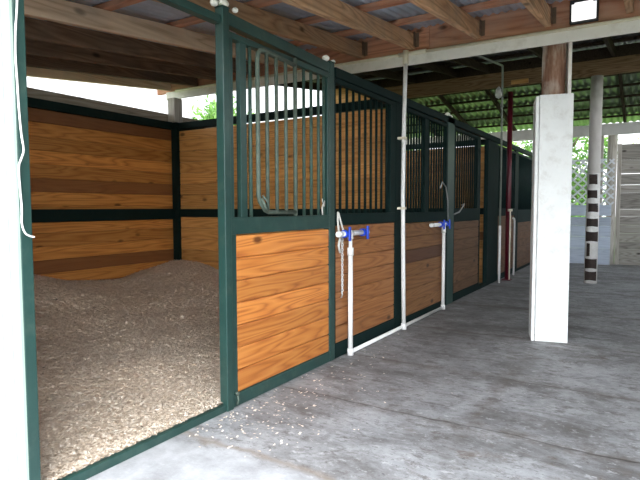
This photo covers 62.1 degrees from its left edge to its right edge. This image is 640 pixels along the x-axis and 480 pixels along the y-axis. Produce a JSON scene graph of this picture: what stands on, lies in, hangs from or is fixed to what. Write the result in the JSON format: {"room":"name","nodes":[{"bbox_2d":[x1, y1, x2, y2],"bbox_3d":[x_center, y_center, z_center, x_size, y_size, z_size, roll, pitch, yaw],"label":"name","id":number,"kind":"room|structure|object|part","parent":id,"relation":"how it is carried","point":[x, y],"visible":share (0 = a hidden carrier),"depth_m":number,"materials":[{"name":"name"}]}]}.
{"room":"farm building","nodes":[
{"label":"farm building","id":0,"kind":"room"},
{"bbox_2d":[0,0,28,479],"bbox_3d":[-2.553,-0.118,3.012,3.166,2.385,0.080,2,4,32],"label":"pillar","id":1,"kind":"structure","parent":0,"point":[14,461],"depth_m":2.20,"materials":[{"name":"white paint"}]},
{"bbox_2d":[27,87,316,280],"bbox_3d":[-0.916,-0.514,8.686,0.140,2.477,11.410,2,4,32],"label":"wall","id":2,"kind":"structure","parent":0,"point":[101,172],"depth_m":6.03,"materials":[{"name":"brown wood"}]},
{"bbox_3d":[-0.868,-0.450,8.683,0.050,0.135,11.370,2,4,32],"label":"rail","id":3,"kind":"part","parent":2,"relation":"part of","materials":[{"name":"green paint"}]},
{"bbox_3d":[-0.871,-1.586,8.614,0.050,0.094,11.370,2,4,32],"label":"rail","id":4,"kind":"part","parent":2,"relation":"part of","materials":[{"name":"metal"}]},
{"bbox_2d":[25,0,562,60],"bbox_3d":[0.188,-1.770,3.344,8.700,0.461,4.220,2,4,32],"label":"ceiling","id":5,"kind":"structure","parent":0,"point":[150,10],"depth_m":4.54,"materials":[{"name":"metal"}]},
{"bbox_2d":[57,263,639,479],"bbox_3d":[2.844,0.990,5.179,10.950,0.120,14.880,2,4,32],"label":"floor","id":6,"kind":"structure","parent":0,"point":[467,392],"depth_m":3.30,"materials":[{"name":"concrete"}]},
{"bbox_2d":[12,0,40,479],"bbox_3d":[-1.231,-0.098,2.193,0.069,2.436,0.060,2,4,32],"label":"steel post","id":7,"kind":"object","parent":6,"relation":"on","point":[26,242],"visible":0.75,"depth_m":2.19,"materials":[{"name":"metal"}]},
{"bbox_2d":[14,0,34,237],"bbox_3d":[-1.198,-0.592,2.138,0.008,1.172,0.059,2,4,32],"label":"cord","id":8,"kind":"object","parent":7,"relation":"hanging from","point":[16,14],"visible":1,"depth_m":2.13,"materials":[{"name":"plastic"}]},
{"bbox_2d":[34,259,222,479],"bbox_3d":[-1.562,0.659,4.681,3.153,0.562,3.728,2,4,32],"label":"wood shavings","id":9,"kind":"object","parent":6,"relation":"on","point":[122,362],"visible":0.5,"depth_m":3.88},
{"bbox_2d":[59,404,225,479],"bbox_3d":[-0.895,1.064,2.776,0.032,0.045,1.164,2,4,32],"label":"door sill","id":10,"kind":"structure","parent":6,"relation":"on","point":[104,464],"depth_m":2.73,"materials":[{"name":"green paint"}]},
{"bbox_2d":[210,0,239,411],"bbox_3d":[-0.560,-0.189,3.241,0.077,2.488,0.199,3,5,41],"label":"steel post","id":11,"kind":"object","parent":6,"relation":"on","point":[221,29],"visible":0.99,"depth_m":3.20,"materials":[{"name":"green metal"}]},
{"bbox_2d":[156,0,220,23],"bbox_3d":[-0.913,-1.269,2.641,0.056,0.047,1.164,2,4,32],"label":"track rail","id":12,"kind":"object","parent":11,"relation":"attached to","point":[186,6],"visible":1,"depth_m":2.95,"materials":[{"name":"metal"}]},
{"bbox_3d":[-0.621,-1.394,3.121,0.051,0.044,0.053,2,4,32],"label":"foam knob","id":13,"kind":"part","parent":11,"relation":"part of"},
{"bbox_3d":[-0.575,-1.401,3.157,0.067,0.058,0.069,2,4,32],"label":"foam knob","id":14,"kind":"part","parent":11,"relation":"part of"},
{"bbox_2d":[171,99,384,269],"bbox_3d":[-0.598,-0.307,6.232,3.083,2.360,0.120,2,4,32],"label":"wall","id":15,"kind":"structure","parent":6,"relation":"on","point":[194,152],"depth_m":6.32,"materials":[{"name":"brown wood"}]},
{"bbox_2d":[168,97,181,122],"bbox_3d":[-1.892,-1.687,6.937,0.130,0.313,0.140,2,4,32],"label":"wooden post","id":16,"kind":"object","parent":15,"relation":"on","point":[174,104],"visible":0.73,"depth_m":6.88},
{"bbox_3d":[-1.866,-0.351,7.016,0.100,2.360,0.120,2,4,32],"label":"corner post","id":17,"kind":"part","parent":15,"relation":"part of","materials":[{"name":"metal"}]},
{"bbox_3d":[-0.581,-1.436,6.163,3.048,0.087,0.070,2,4,32],"label":"rail","id":18,"kind":"part","parent":15,"relation":"part of","materials":[{"name":"metal"}]},
{"bbox_3d":[-0.578,-0.313,6.231,3.048,0.103,0.070,2,4,32],"label":"rail","id":19,"kind":"part","parent":15,"relation":"part of","materials":[{"name":"metal"}]},
{"bbox_2d":[229,31,329,406],"bbox_3d":[-0.228,-0.133,3.744,0.112,2.308,1.188,2,4,32],"label":"door","id":20,"kind":"structure","parent":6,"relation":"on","point":[281,280],"depth_m":3.64,"materials":[{"name":"green paint"}]},
{"bbox_3d":[-0.354,-0.235,3.461,0.035,0.118,0.087,2,4,32],"label":"latch chain","id":21,"kind":"part","parent":20,"relation":"part of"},
{"bbox_3d":[-0.258,-1.266,3.692,0.049,0.040,1.188,2,4,32],"label":"rail","id":22,"kind":"part","parent":20,"relation":"part of","materials":[{"name":"metal"}]},
{"bbox_2d":[229,13,329,71],"bbox_3d":[-0.262,-1.343,3.691,0.058,0.105,1.192,2,4,32],"label":"track rail","id":23,"kind":"object","parent":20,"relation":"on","point":[237,25],"visible":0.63,"depth_m":3.56,"materials":[{"name":"metal"}]},
{"bbox_3d":[-0.254,-0.117,3.761,0.051,0.106,1.188,2,4,32],"label":"rail","id":24,"kind":"part","parent":20,"relation":"part of","materials":[{"name":"metal"}]},
{"bbox_3d":[-0.252,0.976,3.828,0.049,0.084,1.188,2,4,32],"label":"rail","id":25,"kind":"part","parent":20,"relation":"part of","materials":[{"name":"metal"}]},
{"bbox_3d":[-0.240,0.438,3.814,0.036,0.992,1.130,2,4,32],"label":"board panel","id":26,"kind":"part","parent":20,"relation":"part of","materials":[{"name":"brown wood"}]},
{"bbox_2d":[189,351,385,456],"bbox_3d":[0.719,0.986,4.293,1.063,0.006,4.014,2,4,32],"label":"wood shavings","id":27,"kind":"object","parent":6,"relation":"on","point":[379,351],"visible":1,"depth_m":3.15,"materials":[{"name":"brown wood"}]},
{"bbox_2d":[322,55,334,360],"bbox_3d":[0.075,-0.236,4.298,0.069,2.450,0.163,2,4,32],"label":"steel post","id":28,"kind":"object","parent":6,"relation":"on","point":[325,57],"visible":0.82,"depth_m":4.28,"materials":[{"name":"green metal"}]},
{"bbox_3d":[0.045,-1.431,4.182,0.059,0.051,0.061,2,4,32],"label":"foam knob","id":29,"kind":"part","parent":28,"relation":"part of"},
{"bbox_2d":[334,77,395,358],"bbox_3d":[0.420,-0.193,4.848,0.051,2.292,1.216,2,4,32],"label":"panel","id":30,"kind":"object","parent":6,"relation":"on","point":[373,257],"visible":0.77,"depth_m":4.87,"materials":[{"name":"green paint"}]},
{"bbox_2d":[337,212,343,297],"bbox_3d":[0.167,0.127,4.374,0.030,0.719,0.100,2,4,32],"label":"chain","id":31,"kind":"object","parent":30,"relation":"hanging from","point":[341,239],"visible":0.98,"depth_m":4.38,"materials":[{"name":"metal"}]},
{"bbox_3d":[0.422,0.341,4.880,0.036,0.976,1.192,2,4,32],"label":"board panel","id":32,"kind":"part","parent":30,"relation":"part of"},
{"bbox_3d":[0.416,-1.317,4.780,0.049,0.040,1.216,2,4,32],"label":"rail","id":33,"kind":"part","parent":30,"relation":"part of","materials":[{"name":"metal"}]},
{"bbox_3d":[0.422,0.889,4.914,0.049,0.123,1.216,2,4,32],"label":"rail","id":34,"kind":"part","parent":30,"relation":"part of","materials":[{"name":"green paint"}]},
{"bbox_3d":[0.420,-0.198,4.847,0.051,0.099,1.216,2,4,32],"label":"rail","id":35,"kind":"part","parent":30,"relation":"part of","materials":[{"name":"metal"}]},
{"bbox_2d":[335,219,450,355],"bbox_3d":[0.875,0.366,5.461,0.087,1.103,2.734,2,4,32],"label":"pipe","id":36,"kind":"object","parent":6,"relation":"on","point":[349,233],"visible":0.99,"depth_m":4.58,"materials":[{"name":"white plastic"}]},
{"bbox_3d":[0.216,-0.051,4.371,0.087,0.116,0.048,2,4,32],"label":"valve handle","id":37,"kind":"part","parent":36,"relation":"part of","materials":[{"name":"blue plastic"}]},
{"bbox_3d":[0.387,-0.068,4.646,0.087,0.116,0.048,2,4,32],"label":"valve handle","id":38,"kind":"part","parent":36,"relation":"part of","materials":[{"name":"blue plastic"}]},
{"bbox_3d":[1.456,-0.185,6.368,0.087,0.116,0.048,2,4,32],"label":"valve handle","id":39,"kind":"part","parent":36,"relation":"part of","materials":[{"name":"blue plastic"}]},
{"bbox_3d":[1.566,-0.197,6.547,0.087,0.116,0.048,2,4,32],"label":"valve handle","id":40,"kind":"part","parent":36,"relation":"part of","materials":[{"name":"blue plastic"}]},
{"bbox_2d":[395,101,401,327],"bbox_3d":[0.773,-0.233,5.428,0.069,2.302,0.149,2,4,32],"label":"steel post","id":41,"kind":"object","parent":6,"relation":"on","point":[398,105],"visible":0.41,"depth_m":5.40,"materials":[{"name":"metal"}]},
{"bbox_2d":[397,49,426,329],"bbox_3d":[0.903,-0.483,5.351,0.290,2.813,0.125,2,4,32],"label":"standpipe","id":42,"kind":"object","parent":6,"relation":"on","point":[406,53],"visible":0.99,"depth_m":5.33,"materials":[{"name":"white plastic"}]},
{"bbox_2d":[361,139,484,282],"bbox_3d":[1.434,-0.511,9.508,3.083,2.360,0.120,2,4,32],"label":"wall","id":43,"kind":"structure","parent":6,"relation":"on","point":[482,140],"depth_m":8.83,"materials":[{"name":"brown wood"}]},
{"bbox_3d":[1.454,-0.518,9.507,3.048,0.103,0.070,2,4,32],"label":"rail","id":44,"kind":"part","parent":43,"relation":"part of","materials":[{"name":"metal"}]},
{"bbox_3d":[1.451,-1.641,9.439,3.048,0.087,0.070,2,4,32],"label":"rail","id":45,"kind":"part","parent":43,"relation":"part of","materials":[{"name":"metal"}]},
{"bbox_2d":[400,107,447,325],"bbox_3d":[1.203,-0.272,6.109,0.051,2.292,1.468,2,4,32],"label":"panel","id":46,"kind":"object","parent":6,"relation":"on","point":[423,242],"visible":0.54,"depth_m":6.07,"materials":[{"name":"green paint"}]},
{"bbox_3d":[1.205,0.830,6.177,0.049,0.083,1.468,2,4,32],"label":"rail","id":47,"kind":"part","parent":46,"relation":"part of","materials":[{"name":"metal"}]},
{"bbox_3d":[1.205,0.294,6.144,0.036,0.992,1.388,2,4,32],"label":"board panel","id":48,"kind":"part","parent":46,"relation":"part of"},
{"bbox_3d":[1.203,-0.265,6.110,0.051,0.114,1.468,2,4,32],"label":"rail","id":49,"kind":"part","parent":46,"relation":"part of","materials":[{"name":"metal"}]},
{"bbox_3d":[1.199,-1.396,6.042,0.049,0.040,1.468,2,4,32],"label":"rail","id":50,"kind":"part","parent":46,"relation":"part of","materials":[{"name":"metal"}]},
{"bbox_2d":[440,181,448,220],"bbox_3d":[1.537,-0.477,6.566,0.018,0.489,0.324,2,4,32],"label":"wire loop","id":51,"kind":"object","parent":46,"relation":"attached to","point":[442,181],"visible":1,"depth_m":6.68,"materials":[{"name":"metal"}]},
{"bbox_2d":[445,112,454,304],"bbox_3d":[1.655,-0.394,6.844,0.070,2.447,0.270,2,4,32],"label":"steel post","id":52,"kind":"object","parent":6,"relation":"on","point":[451,127],"visible":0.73,"depth_m":6.83,"materials":[{"name":"green metal"}]},
{"bbox_2d":[334,67,531,156],"bbox_3d":[2.437,-1.606,8.040,0.060,0.122,8.860,2,4,32],"label":"track rail","id":53,"kind":"object","parent":52,"relation":"attached to","point":[340,74],"visible":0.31,"depth_m":5.71,"materials":[{"name":"metal"}]},
{"bbox_2d":[453,127,480,301],"bbox_3d":[2.062,-0.358,7.494,0.051,2.292,1.263,2,4,32],"label":"panel","id":54,"kind":"object","parent":6,"relation":"on","point":[466,235],"visible":0.75,"depth_m":7.47,"materials":[{"name":"green paint"}]},
{"bbox_3d":[2.064,0.732,7.561,0.049,0.106,1.263,2,4,32],"label":"rail","id":55,"kind":"part","parent":54,"relation":"part of","materials":[{"name":"metal"}]},
{"bbox_3d":[2.059,0.206,7.519,0.036,0.950,1.203,2,4,32],"label":"board panel","id":56,"kind":"part","parent":54,"relation":"part of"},
{"bbox_3d":[2.062,-0.358,7.494,0.051,0.175,1.263,2,4,32],"label":"rail","id":57,"kind":"part","parent":54,"relation":"part of","materials":[{"name":"metal"}]},
{"bbox_3d":[2.058,-1.482,7.426,0.049,0.040,1.263,2,4,32],"label":"rail","id":58,"kind":"part","parent":54,"relation":"part of","materials":[{"name":"metal"}]},
{"bbox_2d":[479,283,485,288],"bbox_3d":[2.508,0.717,8.287,0.060,0.050,0.428,2,4,32],"label":"door sill","id":59,"kind":"structure","parent":6,"relation":"on","point":[481,285],"depth_m":8.27,"materials":[{"name":"green paint"}]},
{"bbox_2d":[482,139,498,285],"bbox_3d":[2.789,-0.442,8.676,0.069,2.316,0.656,2,4,32],"label":"steel post","id":60,"kind":"object","parent":6,"relation":"on","point":[491,148],"visible":0.94,"depth_m":8.53,"materials":[{"name":"metal"}]},
{"bbox_2d":[477,55,503,282],"bbox_3d":[2.487,-1.012,8.009,0.133,3.535,1.720,2,4,32],"label":"conduit pipe","id":61,"kind":"object","parent":6,"relation":"on","point":[499,91],"visible":0.96,"depth_m":8.64,"materials":[{"name":"white plastic"}]},
{"bbox_2d":[496,145,515,280],"bbox_3d":[3.325,-0.486,9.531,0.053,2.292,1.368,2,4,32],"label":"panel","id":62,"kind":"object","parent":6,"relation":"on","point":[504,150],"visible":0.58,"depth_m":9.39,"materials":[{"name":"green paint"}]},
{"bbox_3d":[3.328,0.609,9.598,0.049,0.098,1.368,2,4,32],"label":"rail","id":63,"kind":"part","parent":62,"relation":"part of","materials":[{"name":"metal"}]},
{"bbox_3d":[3.328,0.065,9.564,0.036,0.992,1.288,2,4,32],"label":"board panel","id":64,"kind":"part","parent":62,"relation":"part of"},
{"bbox_3d":[3.326,-0.503,9.530,0.051,0.130,1.368,2,4,32],"label":"rail","id":65,"kind":"part","parent":62,"relation":"part of","materials":[{"name":"metal"}]},
{"bbox_2d":[502,91,512,280],"bbox_3d":[3.218,-0.904,9.044,0.150,3.190,0.168,2,4,32],"label":"steel pole","id":66,"kind":"object","parent":6,"relation":"on","point":[510,94],"visible":1,"depth_m":9.01,"materials":[{"name":"metal"}]},
{"bbox_2d":[512,217,515,274],"bbox_3d":[3.546,0.117,9.737,0.036,1.067,0.129,2,4,32],"label":"pipe","id":67,"kind":"object","parent":6,"relation":"on","point":[513,218],"visible":1,"depth_m":9.76,"materials":[{"name":"white plastic"}]},
{"bbox_2d":[511,150,518,271],"bbox_3d":[3.742,-0.541,10.213,0.069,2.321,0.238,2,4,32],"label":"steel post","id":68,"kind":"object","parent":6,"relation":"on","point":[516,151],"visible":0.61,"depth_m":10.20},
{"bbox_2d":[516,153,531,270],"bbox_3d":[4.276,-0.581,11.064,0.053,2.292,1.776,2,4,32],"label":"panel","id":69,"kind":"object","parent":6,"relation":"on","point":[525,163],"visible":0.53,"depth_m":10.88,"materials":[{"name":"green paint"}]},
{"bbox_3d":[4.279,0.539,11.132,0.049,0.048,1.776,2,4,32],"label":"rail","id":70,"kind":"part","parent":69,"relation":"part of","materials":[{"name":"metal"}]},
{"bbox_3d":[4.277,-0.508,11.068,0.051,0.250,1.776,2,4,32],"label":"rail","id":71,"kind":"part","parent":69,"relation":"part of","materials":[{"name":"metal"}]},
{"bbox_3d":[4.279,0.067,11.102,0.036,0.898,1.696,2,4,32],"label":"board panel","id":72,"kind":"part","parent":69,"relation":"part of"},
{"bbox_2d":[529,42,573,342],"bbox_3d":[2.170,-0.555,4.990,0.314,2.991,0.314,1,4,18],"label":"column","id":73,"kind":"structure","parent":6,"relation":"on","point":[553,115],"depth_m":4.86,"materials":[{"name":"white paint"}]},
{"bbox_2d":[584,75,603,283],"bbox_3d":[4.460,-0.965,8.669,0.206,3.353,0.200,2,4,32],"label":"striped pole","id":74,"kind":"object","parent":6,"relation":"on","point":[596,92],"visible":1,"depth_m":8.60,"materials":[{"name":"paint"}]},
{"bbox_2d":[336,54,639,101],"bbox_3d":[3.724,-2.794,9.005,8.500,0.255,0.060,2,4,32],"label":"header beam","id":75,"kind":"structure","parent":74,"relation":"on","point":[630,63],"depth_m":9.24,"materials":[{"name":"wood"}]},
{"bbox_2d":[278,81,338,90],"bbox_3d":[-0.735,-2.718,9.122,0.050,0.686,4.560,2,4,32],"label":"rafter","id":76,"kind":"object","parent":75,"relation":"on","point":[299,84],"visible":0.02,"depth_m":9.85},
{"bbox_2d":[321,35,639,83],"bbox_3d":[3.381,-2.973,8.441,8.500,0.040,0.070,2,4,32],"label":"purlin","id":77,"kind":"object","parent":76,"relation":"on","point":[638,36],"visible":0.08,"depth_m":8.52,"materials":[{"name":"wood"}]},
{"bbox_2d":[361,69,414,82],"bbox_3d":[0.626,-2.671,8.281,0.050,0.686,4.560,2,4,32],"label":"rafter","id":78,"kind":"object","parent":75,"relation":"on","point":[388,74],"visible":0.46,"depth_m":9.18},
{"bbox_2d":[411,62,458,77],"bbox_3d":[1.348,-2.646,7.834,0.050,0.686,4.560,2,4,32],"label":"rafter","id":79,"kind":"object","parent":75,"relation":"on","point":[435,67],"visible":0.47,"depth_m":8.80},
{"bbox_2d":[448,57,489,73],"bbox_3d":[1.816,-2.629,7.545,0.050,0.686,4.560,2,4,32],"label":"rafter","id":80,"kind":"object","parent":75,"relation":"on","point":[468,62],"visible":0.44,"depth_m":8.53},
{"bbox_2d":[336,42,639,87],"bbox_3d":[3.723,-3.012,8.991,8.500,0.178,0.033,2,4,32],"label":"board","id":81,"kind":"object","parent":75,"relation":"on","point":[633,48],"visible":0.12,"depth_m":9.16,"materials":[{"name":"wood"}]},
{"bbox_2d":[511,78,528,84],"bbox_3d":[3.433,-2.723,9.129,0.280,0.070,0.040,2,4,32],"label":"wood block","id":82,"kind":"object","parent":75,"relation":"attached to","point":[519,81],"visible":1,"depth_m":9.11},
{"bbox_2d":[526,47,542,58],"bbox_3d":[2.709,-2.598,6.993,0.050,0.686,4.560,2,4,32],"label":"rafter","id":83,"kind":"object","parent":75,"relation":"on","point":[538,51],"visible":0.02,"depth_m":7.62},
{"bbox_2d":[602,36,615,56],"bbox_3d":[3.474,-2.571,6.520,0.050,0.686,4.560,2,4,32],"label":"rafter","id":84,"kind":"object","parent":75,"relation":"on","point":[608,41],"visible":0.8,"depth_m":7.48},
{"bbox_3d":[-0.055,-2.694,8.701,0.050,0.686,4.560,2,4,32],"label":"rafter","id":85,"kind":"object","parent":75,"relation":"on","visible":0},
{"bbox_2d":[336,88,372,113],"bbox_3d":[0.537,-2.583,9.950,1.000,0.547,0.025,2,4,32],"label":"boards","id":86,"kind":"object","parent":85,"relation":"attached to","point":[343,89],"visible":0.06,"depth_m":9.94,"materials":[{"name":"brown wood"}]},
{"bbox_2d":[599,136,603,216],"bbox_3d":[6.122,-0.920,11.582,0.060,2.900,0.060,2,4,32],"label":"square post","id":87,"kind":"object","parent":6,"relation":"on","point":[602,137],"visible":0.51,"depth_m":11.51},
{"bbox_2d":[605,135,617,264],"bbox_3d":[6.321,-0.933,11.541,0.195,2.931,0.190,2,4,32],"label":"post","id":88,"kind":"object","parent":6,"relation":"on","point":[612,139],"visible":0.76,"depth_m":11.46,"materials":[{"name":"wood"}]},
{"bbox_2d":[406,121,639,144],"bbox_3d":[5.452,-2.391,11.823,8.500,0.240,0.060,2,4,32],"label":"beam","id":89,"kind":"structure","parent":88,"relation":"attached to","point":[627,127],"depth_m":11.60,"materials":[{"name":"paint"}]},
{"bbox_2d":[436,95,468,124],"bbox_3d":[2.953,-2.815,11.657,0.050,0.750,3.625,2,4,32],"label":"rafter","id":90,"kind":"object","parent":89,"relation":"on","point":[442,98],"visible":0.56,"depth_m":11.45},
{"bbox_2d":[485,89,516,130],"bbox_3d":[3.761,-2.787,11.157,0.050,0.750,3.625,2,4,32],"label":"rafter","id":91,"kind":"object","parent":89,"relation":"on","point":[489,93],"visible":0.56,"depth_m":10.94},
{"bbox_2d":[618,74,626,122],"bbox_3d":[5.674,-2.720,9.975,0.050,0.750,3.625,2,4,32],"label":"rafter","id":92,"kind":"object","parent":89,"relation":"on","point":[619,75],"visible":0.56,"depth_m":9.93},
{"bbox_3d":[1.423,-2.869,12.603,0.050,0.750,3.625,2,4,32],"label":"rafter","id":93,"kind":"object","parent":89,"relation":"on","visible":0},
{"bbox_2d":[406,104,639,126],"bbox_3d":[5.120,-2.715,11.267,8.500,0.036,0.070,2,4,32],"label":"purlin","id":94,"kind":"object","parent":93,"relation":"on","point":[632,105],"visible":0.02,"depth_m":11.57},
{"bbox_2d":[406,113,639,133],"bbox_3d":[5.410,-2.644,11.740,8.500,0.036,0.070,2,4,32],"label":"purlin","id":95,"kind":"object","parent":93,"relation":"on","point":[636,114],"visible":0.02,"depth_m":11.65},
{"bbox_2d":[409,94,639,117],"bbox_3d":[4.830,-2.787,10.794,8.500,0.036,0.070,2,4,32],"label":"purlin","id":96,"kind":"object","parent":93,"relation":"on","point":[630,95],"visible":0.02,"depth_m":11.10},
{"bbox_2d":[409,71,639,98],"bbox_3d":[4.250,-2.931,9.849,8.500,0.036,0.070,2,4,32],"label":"purlin","id":97,"kind":"object","parent":93,"relation":"on","point":[639,71],"visible":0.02,"depth_m":10.14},
{"bbox_2d":[425,82,639,106],"bbox_3d":[4.540,-2.859,10.322,8.500,0.036,0.070,2,4,32],"label":"purlin","id":98,"kind":"object","parent":93,"relation":"on","point":[638,83],"visible":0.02,"depth_m":10.57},
{"bbox_2d":[157,0,639,95],"bbox_3d":[1.342,-2.087,5.097,8.400,0.440,0.045,2,4,32],"label":"header beam","id":99,"kind":"structure","parent":0,"point":[520,21],"depth_m":4.96,"materials":[{"name":"wood"}]},
{"bbox_2d":[26,67,170,90],"bbox_3d":[-3.107,-1.763,5.434,0.055,0.576,4.112,2,4,32],"label":"rafter","id":100,"kind":"object","parent":99,"relation":"attached to","point":[31,71],"visible":0.44,"depth_m":6.16,"materials":[{"name":"wood"}]},
{"bbox_2d":[48,0,145,24],"bbox_3d":[-0.038,-1.671,2.983,8.500,0.040,0.070,2,4,32],"label":"purlin","id":101,"kind":"object","parent":100,"relation":"on","point":[111,5],"visible":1,"depth_m":3.86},
{"bbox_2d":[120,0,281,38],"bbox_3d":[0.330,-1.782,3.573,8.500,0.040,0.070,2,4,32],"label":"purlin","id":102,"kind":"object","parent":100,"relation":"on","point":[193,20],"visible":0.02,"depth_m":4.38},
{"bbox_2d":[180,0,410,49],"bbox_3d":[0.699,-1.892,4.162,8.500,0.040,0.070,2,4,32],"label":"purlin","id":103,"kind":"object","parent":100,"relation":"on","point":[381,4],"visible":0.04,"depth_m":4.32,"materials":[{"name":"wood"}]},
{"bbox_2d":[289,0,519,45],"bbox_3d":[1.041,-1.995,4.710,8.500,0.040,0.070,2,4,32],"label":"purlin","id":104,"kind":"object","parent":100,"relation":"on","point":[493,3],"visible":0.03,"depth_m":4.75,"materials":[{"name":"wood"}]},
{"bbox_2d":[26,54,197,85],"bbox_3d":[-2.682,-1.748,5.171,0.055,0.576,4.112,2,4,32],"label":"rafter","id":105,"kind":"object","parent":99,"relation":"attached to","point":[31,60],"visible":0.54,"depth_m":5.72,"materials":[{"name":"wood"}]},
{"bbox_2d":[25,39,215,79],"bbox_3d":[-2.257,-1.733,4.908,0.055,0.576,4.112,2,4,32],"label":"rafter","id":106,"kind":"object","parent":99,"relation":"attached to","point":[33,47],"visible":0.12,"depth_m":5.21,"materials":[{"name":"wood"}]},
{"bbox_2d":[25,17,254,75],"bbox_3d":[-1.823,-1.718,4.640,0.055,0.576,4.112,2,4,32],"label":"rafter","id":107,"kind":"object","parent":99,"relation":"attached to","point":[35,29],"visible":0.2,"depth_m":4.64,"materials":[{"name":"wood"}]},
{"bbox_2d":[24,0,298,68],"bbox_3d":[-1.347,-1.701,4.346,0.055,0.576,4.112,2,4,32],"label":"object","id":108,"kind":"structure","parent":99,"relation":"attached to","point":[58,11],"depth_m":4.04,"materials":[{"name":"wood"}]},
{"bbox_2d":[152,0,363,58],"bbox_3d":[-0.633,-1.676,3.904,0.055,0.576,4.112,2,4,32],"label":"rafter","id":109,"kind":"object","parent":99,"relation":"attached to","point":[275,24],"visible":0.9,"depth_m":4.48,"materials":[{"name":"wood"}]},
{"bbox_2d":[278,0,415,49],"bbox_3d":[-0.146,-1.659,3.603,0.055,0.576,4.112,2,4,32],"label":"rafter","id":110,"kind":"object","parent":99,"relation":"attached to","point":[338,11],"visible":1,"depth_m":4.26,"materials":[{"name":"wood"}]},
{"bbox_2d":[362,41,367,55],"bbox_3d":[0.470,-2.013,5.580,0.036,0.140,0.059,2,4,32],"label":"hanger","id":111,"kind":"object","parent":99,"relation":"attached to","point":[364,44],"visible":1,"depth_m":5.60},
{"bbox_2d":[166,20,639,100],"bbox_3d":[1.410,-1.790,5.033,8.201,0.161,0.022,2,4,32],"label":"beam","id":112,"kind":"structure","parent":99,"relation":"attached to","point":[628,27],"depth_m":5.01,"materials":[{"name":"paint"}]},
{"bbox_2d":[175,16,639,91],"bbox_3d":[1.460,-1.837,4.969,7.950,0.080,0.028,2,4,32],"label":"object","id":113,"kind":"structure","parent":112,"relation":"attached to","point":[636,17],"depth_m":4.93,"materials":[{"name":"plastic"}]},
{"bbox_2d":[413,32,418,46],"bbox_3d":[0.958,-1.996,5.279,0.036,0.140,0.059,2,4,32],"label":"hanger","id":114,"kind":"object","parent":99,"relation":"attached to","point":[416,35],"visible":1,"depth_m":5.30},
{"bbox_2d":[407,0,480,38],"bbox_3d":[0.405,-1.640,3.262,0.055,0.576,4.112,2,4,32],"label":"rafter","id":115,"kind":"object","parent":99,"relation":"attached to","point":[446,11],"visible":1,"depth_m":4.28,"materials":[{"name":"wood"}]},
{"bbox_2d":[479,20,484,35],"bbox_3d":[1.508,-1.977,4.939,0.036,0.140,0.059,2,4,32],"label":"hanger","id":116,"kind":"object","parent":99,"relation":"attached to","point":[482,23],"visible":1,"depth_m":4.96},
{"bbox_2d":[519,0,550,27],"bbox_3d":[0.926,-1.622,2.940,0.055,0.576,4.112,2,4,32],"label":"rafter","id":117,"kind":"object","parent":99,"relation":"attached to","point":[539,9],"visible":1,"depth_m":4.25,"materials":[{"name":"wood"}]},
{"bbox_2d":[551,6,555,23],"bbox_3d":[2.030,-1.959,4.616,0.036,0.140,0.059,2,4,32],"label":"hanger","id":118,"kind":"object","parent":99,"relation":"attached to","point":[553,10],"visible":1,"depth_m":4.64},
{"bbox_2d":[569,0,598,24],"bbox_3d":[2.228,-1.936,4.484,0.220,0.190,0.074,2,4,32],"label":"floodlight","id":119,"kind":"object","parent":99,"relation":"attached to","point":[581,11],"visible":1,"depth_m":4.46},
{"bbox_2d":[624,0,633,13],"bbox_3d":[1.456,-1.603,2.613,0.055,0.576,4.112,2,4,32],"label":"rafter","id":120,"kind":"object","parent":99,"relation":"attached to","point":[629,4],"visible":1,"depth_m":4.14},
{"bbox_2d":[306,32,639,82],"bbox_3d":[2.605,-2.751,7.198,8.700,0.616,4.870,2,4,32],"label":"ceiling","id":121,"kind":"structure","parent":0,"point":[638,33],"depth_m":8.70,"materials":[{"name":"wood"}]},
{"bbox_2d":[373,42,639,138],"bbox_3d":[4.709,-2.856,10.594,8.700,0.719,3.760,2,4,32],"label":"roof","id":122,"kind":"structure","parent":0,"point":[635,77],"depth_m":11.11,"materials":[{"name":"metal"}]},
{"bbox_2d":[570,205,610,264],"bbox_3d":[4.603,-0.167,12.478,3.900,1.295,0.060,2,4,32],"label":"wall","id":123,"kind":"structure","parent":0,"point":[577,233],"depth_m":11.70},
{"bbox_2d":[571,159,614,204],"bbox_3d":[4.620,-1.305,12.403,3.966,1.003,0.048,2,4,32],"label":"lattice panel","id":124,"kind":"object","parent":123,"relation":"on","point":[584,160],"visible":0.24,"depth_m":11.63,"materials":[{"name":"wood"}]},
{"bbox_2d":[614,143,639,264],"bbox_3d":[7.783,-0.719,10.665,3.220,2.600,0.090,2,4,32],"label":"wall","id":125,"kind":"structure","parent":0,"point":[627,220],"depth_m":11.40,"materials":[{"name":"wood"}]},
{"bbox_3d":[6.440,-0.764,11.477,0.080,2.600,0.060,2,4,32],"label":"post","id":126,"kind":"part","parent":125,"relation":"part of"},
{"label":"outside","id":127,"kind":"structure","parent":0,"visible":0},
{"label":"ground","id":128,"kind":"structure","parent":127,"visible":0},
{"bbox_2d":[187,92,254,124],"bbox_3d":[-2.971,-1.885,15.046,3.361,4.545,3.490,2,4,32],"label":"tree","id":129,"kind":"object","parent":128,"relation":"on","point":[211,111],"visible":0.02,"depth_m":14.56,"materials":[{"name":"green plant"}]},
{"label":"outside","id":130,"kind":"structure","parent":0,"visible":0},
{"label":"ground","id":131,"kind":"structure","parent":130,"visible":0},
{"bbox_2d":[481,130,524,153],"bbox_3d":[6.676,-2.389,20.974,3.225,4.781,3.914,2,4,34],"label":"tree","id":132,"kind":"object","parent":131,"relation":"on","point":[515,142],"visible":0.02,"depth_m":20.64,"materials":[{"name":"green plant"}]},
{"bbox_2d":[513,125,618,225],"bbox_3d":[7.667,-2.090,16.280,2.889,4.747,3.240,-2,4,-28],"label":"tree","id":133,"kind":"object","parent":131,"relation":"on","point":[528,147],"visible":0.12,"depth_m":16.00,"materials":[{"name":"green plant"}]}
]}

